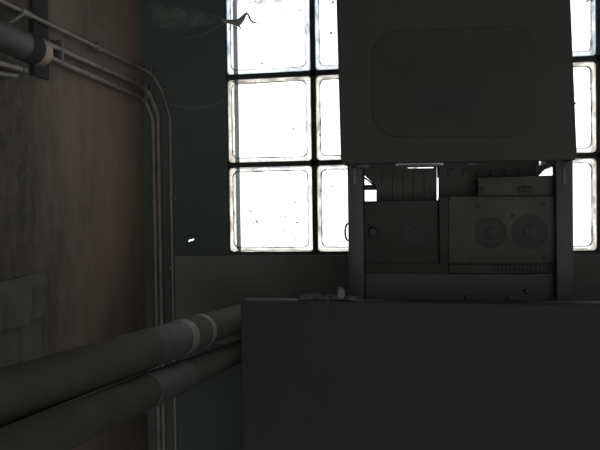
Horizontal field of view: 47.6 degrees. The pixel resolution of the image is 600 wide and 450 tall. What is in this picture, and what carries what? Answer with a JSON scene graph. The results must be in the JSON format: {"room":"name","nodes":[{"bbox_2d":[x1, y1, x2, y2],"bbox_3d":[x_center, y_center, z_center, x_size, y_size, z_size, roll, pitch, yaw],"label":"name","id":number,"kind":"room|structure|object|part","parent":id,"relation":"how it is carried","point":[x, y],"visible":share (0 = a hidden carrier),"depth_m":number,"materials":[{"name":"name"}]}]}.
{"room":"industrial utility room","nodes":[
{"label":"industrial utility room","id":0,"kind":"room"},
{"bbox_2d":[0,0,147,449],"bbox_3d":[-0.689,0.282,0.137,0.100,2.450,3.003,-1,1,11],"label":"wall","id":1,"kind":"structure","parent":0,"point":[72,207],"depth_m":1.31,"materials":[{"name":"concrete"}]},
{"bbox_2d":[0,71,17,78],"bbox_3d":[-0.461,-0.232,1.040,0.009,0.018,0.090,-1,1,11],"label":"pipe","id":2,"kind":"object","parent":1,"relation":"attached to","point":[2,73],"visible":1,"depth_m":1.06,"materials":[{"name":"grey metal"}]},
{"bbox_2d":[0,60,28,73],"bbox_3d":[-0.459,-0.250,1.055,0.013,0.015,0.115,-1,1,11],"label":"pipe","id":3,"kind":"object","parent":1,"relation":"attached to","point":[21,69],"visible":1,"depth_m":1.08,"materials":[{"name":"metal"}]},
{"bbox_2d":[0,273,48,367],"bbox_3d":[-0.450,0.164,1.067,0.027,0.160,0.224,-1,1,11],"label":"hanging cloth","id":4,"kind":"object","parent":1,"relation":"hanging from","point":[24,302],"visible":0.94,"depth_m":1.09,"materials":[{"name":"fabric"}]},
{"bbox_2d":[0,0,48,79],"bbox_3d":[-0.420,-0.506,1.091,0.093,0.523,0.182,-1,1,11],"label":"hanger","id":5,"kind":"object","parent":1,"relation":"attached to","point":[39,8],"visible":0.62,"depth_m":1.15,"materials":[{"name":"black metal"}]},
{"bbox_2d":[0,19,52,65],"bbox_3d":[-0.427,-0.265,0.913,0.043,0.047,0.296,-1,1,11],"label":"flue pipe","id":6,"kind":"object","parent":5,"relation":"attached to","point":[16,42],"visible":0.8,"depth_m":0.97,"materials":[{"name":"grey metal"}]},
{"bbox_2d":[52,40,63,64],"bbox_3d":[-0.432,-0.310,1.217,0.018,0.043,0.010,-1,1,11],"label":"clip","id":7,"kind":"object","parent":1,"relation":"attached to","point":[60,55],"visible":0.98,"depth_m":1.21,"materials":[{"name":"metal"}]},
{"bbox_2d":[90,42,100,52],"bbox_3d":[-0.407,-0.354,1.355,0.018,0.021,0.012,-1,1,11],"label":"clip","id":8,"kind":"object","parent":1,"relation":"attached to","point":[92,50],"visible":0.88,"depth_m":1.35,"materials":[{"name":"metal"}]},
{"bbox_2d":[42,38,165,449],"bbox_3d":[-0.385,0.577,1.320,0.044,1.800,0.572,-1,1,11],"label":"pipe","id":9,"kind":"object","parent":1,"relation":"attached to","point":[100,67],"visible":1,"depth_m":1.57,"materials":[{"name":"metal"}]},
{"bbox_2d":[51,56,160,449],"bbox_3d":[-0.390,0.587,1.321,0.031,1.781,0.573,-1,1,11],"label":"pipe","id":10,"kind":"object","parent":1,"relation":"attached to","point":[56,60],"visible":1,"depth_m":1.58,"materials":[{"name":"grey metal"}]},
{"bbox_2d":[145,83,150,103],"bbox_3d":[-0.353,-0.305,1.579,0.010,0.047,0.019,-1,1,11],"label":"clip","id":11,"kind":"object","parent":1,"relation":"attached to","point":[147,85],"visible":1,"depth_m":1.57,"materials":[{"name":"metal"}]},
{"bbox_2d":[149,68,155,78],"bbox_3d":[-0.342,-0.352,1.575,0.010,0.022,0.019,-1,1,11],"label":"clip","id":12,"kind":"object","parent":1,"relation":"attached to","point":[152,71],"visible":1,"depth_m":1.57,"materials":[{"name":"metal"}]},
{"bbox_2d":[139,0,599,449],"bbox_3d":[0.730,0.233,1.450,2.405,2.450,0.100,-1,1,11],"label":"wall","id":13,"kind":"structure","parent":0,"point":[191,72],"depth_m":1.57,"materials":[{"name":"paint"}]},
{"bbox_2d":[0,339,241,449],"bbox_3d":[-0.206,0.251,1.107,0.056,0.111,0.921,-1,1,13],"label":"pipe","id":14,"kind":"object","parent":13,"relation":"attached to","point":[67,426],"visible":0.93,"depth_m":0.87,"materials":[{"name":"grey metal"}]},
{"bbox_2d":[0,297,270,427],"bbox_3d":[-0.210,0.188,1.123,0.063,0.079,0.893,0,1,18],"label":"pipe","id":15,"kind":"object","parent":13,"relation":"attached to","point":[28,388],"visible":0.93,"depth_m":0.89,"materials":[{"name":"grey metal"}]},
{"bbox_2d":[168,196,176,199],"bbox_3d":[-0.296,-0.063,1.576,0.020,0.009,0.014,-1,1,11],"label":"clip","id":16,"kind":"object","parent":13,"relation":"attached to","point":[169,197],"visible":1,"depth_m":1.57,"materials":[{"name":"metal"}]},
{"bbox_2d":[146,1,267,37],"bbox_3d":[-0.229,-0.469,1.506,0.313,0.107,0.072,0,1,21],"label":"cobweb","id":17,"kind":"object","parent":13,"relation":"attached to","point":[240,20],"visible":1,"depth_m":1.46},
{"bbox_2d":[174,254,599,343],"bbox_3d":[0.756,0.162,1.387,2.128,0.204,0.010,-1,1,11],"label":"trim","id":18,"kind":"structure","parent":13,"relation":"attached to","point":[204,284],"depth_m":1.54,"materials":[{"name":"grey concrete"}]},
{"bbox_2d":[224,0,599,252],"bbox_3d":[0.329,-0.343,1.488,1.002,0.802,0.060,-1,1,11],"label":"window","id":19,"kind":"structure","parent":13,"relation":"in","point":[316,76],"depth_m":1.52,"materials":[{"name":"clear glass"}]},
{"bbox_2d":[237,0,280,4],"bbox_3d":[-0.091,-0.534,1.530,0.108,0.072,0.004,-1,1,11],"label":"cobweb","id":20,"kind":"object","parent":19,"relation":"attached to","point":[258,1],"visible":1,"depth_m":1.53},
{"bbox_3d":[0.463,1.545,-0.047,2.405,0.100,3.203,-1,1,11],"label":"floor","id":21,"kind":"structure","parent":0,"visible":0},
{"bbox_2d":[0,0,176,449],"bbox_3d":[-0.376,0.560,1.296,0.071,1.836,0.617,-1,1,11],"label":"pipe","id":22,"kind":"object","parent":21,"relation":"on","point":[21,11],"visible":0.99,"depth_m":1.57,"materials":[{"name":"grey metal"}]},
{"bbox_2d":[241,298,599,449],"bbox_3d":[0.820,0.785,0.853,1.818,1.370,0.040,-1,1,11],"label":"metal cabinet","id":23,"kind":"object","parent":21,"relation":"on","point":[360,374],"depth_m":0.94,"materials":[{"name":"metal"}]},
{"bbox_2d":[298,295,307,299],"bbox_3d":[0.004,0.105,0.984,0.015,0.007,0.012,-1,1,11],"label":"chunk","id":24,"kind":"object","parent":23,"relation":"on","point":[303,297],"visible":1,"depth_m":0.98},
{"bbox_2d":[304,294,313,299],"bbox_3d":[0.013,0.104,0.989,0.019,0.009,0.016,-1,1,-8],"label":"chunk","id":25,"kind":"object","parent":23,"relation":"on","point":[309,296],"visible":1,"depth_m":0.98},
{"bbox_2d":[311,292,320,299],"bbox_3d":[0.024,0.103,0.990,0.023,0.010,0.017,-1,1,11],"label":"chunk","id":26,"kind":"object","parent":23,"relation":"on","point":[315,295],"visible":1,"depth_m":0.98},
{"bbox_2d":[330,295,338,300],"bbox_3d":[0.050,0.105,0.978,0.014,0.008,0.012,-1,1,11],"label":"chunk","id":27,"kind":"object","parent":23,"relation":"on","point":[335,297],"visible":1,"depth_m":0.97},
{"bbox_2d":[337,287,344,299],"bbox_3d":[0.059,0.098,0.979,0.012,0.020,0.012,-1,1,11],"label":"chunk","id":28,"kind":"object","parent":23,"relation":"on","point":[341,293],"visible":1,"depth_m":0.97,"materials":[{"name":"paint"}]},
{"bbox_2d":[345,295,358,300],"bbox_3d":[0.074,0.104,0.970,0.015,0.008,0.016,-2,2,-43],"label":"chunk","id":29,"kind":"object","parent":23,"relation":"on","point":[351,298],"visible":1,"depth_m":0.97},
{"bbox_2d":[336,0,576,300],"bbox_3d":[0.273,0.513,1.172,0.373,1.916,0.287,-1,1,11],"label":"electrical cabinet","id":30,"kind":"object","parent":21,"relation":"on","point":[479,93],"visible":0.98,"depth_m":1.04,"materials":[{"name":"metal"}]},
{"bbox_3d":[0.104,0.625,1.153,0.026,1.698,0.035,-1,1,11],"label":"frame post","id":31,"kind":"part","parent":30,"relation":"part of","materials":[{"name":"metal"}]},
{"bbox_3d":[0.193,0.012,1.140,0.018,0.018,0.005,-1,1,11],"label":"knob","id":32,"kind":"part","parent":30,"relation":"part of","materials":[{"name":"grey metal"}]},
{"bbox_3d":[0.229,-0.186,1.019,0.076,0.033,0.003,-1,1,11],"label":"badge plate","id":33,"kind":"part","parent":30,"relation":"part of","materials":[{"name":"grey metal"}]},
{"bbox_3d":[0.228,-0.213,1.020,0.240,0.167,0.004,-1,1,11],"label":"panel","id":34,"kind":"part","parent":30,"relation":"part of","materials":[{"name":"metal"}]},
{"bbox_3d":[0.255,-0.270,1.158,0.352,0.348,0.283,-1,1,11],"label":"casing","id":35,"kind":"part","parent":30,"relation":"part of","materials":[{"name":"metal"}]},
{"bbox_3d":[0.274,0.118,1.178,0.318,0.077,0.110,-1,1,11],"label":"panel","id":36,"kind":"part","parent":30,"relation":"part of","materials":[{"name":"grey metal"}]},
{"bbox_3d":[0.309,0.013,1.098,0.020,0.020,0.005,-1,1,11],"label":"knob","id":37,"kind":"part","parent":30,"relation":"part of","materials":[{"name":"grey metal"}]},
{"bbox_3d":[0.343,0.070,1.164,0.176,0.016,0.110,-1,1,11],"label":"vent panel","id":38,"kind":"part","parent":30,"relation":"part of","materials":[{"name":"metal"}]},
{"bbox_3d":[0.330,0.007,1.101,0.175,0.109,0.006,-1,1,11],"label":"control plate","id":39,"kind":"part","parent":30,"relation":"part of","materials":[{"name":"metal"}]},
{"bbox_2d":[508,294,515,299],"bbox_3d":[0.343,0.118,1.100,0.012,0.012,0.021,-1,1,11],"label":"tap","id":40,"kind":"object","parent":30,"relation":"on","point":[510,296],"depth_m":1.09,"materials":[{"name":"metal"}]},
{"bbox_2d":[517,185,532,192],"bbox_3d":[0.364,-0.058,1.099,0.026,0.012,0.006,-1,1,11],"label":"switch","id":41,"kind":"object","parent":30,"relation":"attached to","point":[520,188],"depth_m":1.10,"materials":[{"name":"black plastic"}]},
{"bbox_3d":[0.368,0.011,1.087,0.022,0.022,0.005,-1,1,11],"label":"knob","id":42,"kind":"part","parent":30,"relation":"part of","materials":[{"name":"grey metal"}]},
{"bbox_3d":[0.426,0.626,1.093,0.025,1.688,0.035,-1,1,11],"label":"frame post","id":43,"kind":"part","parent":30,"relation":"part of","materials":[{"name":"metal"}]}
]}

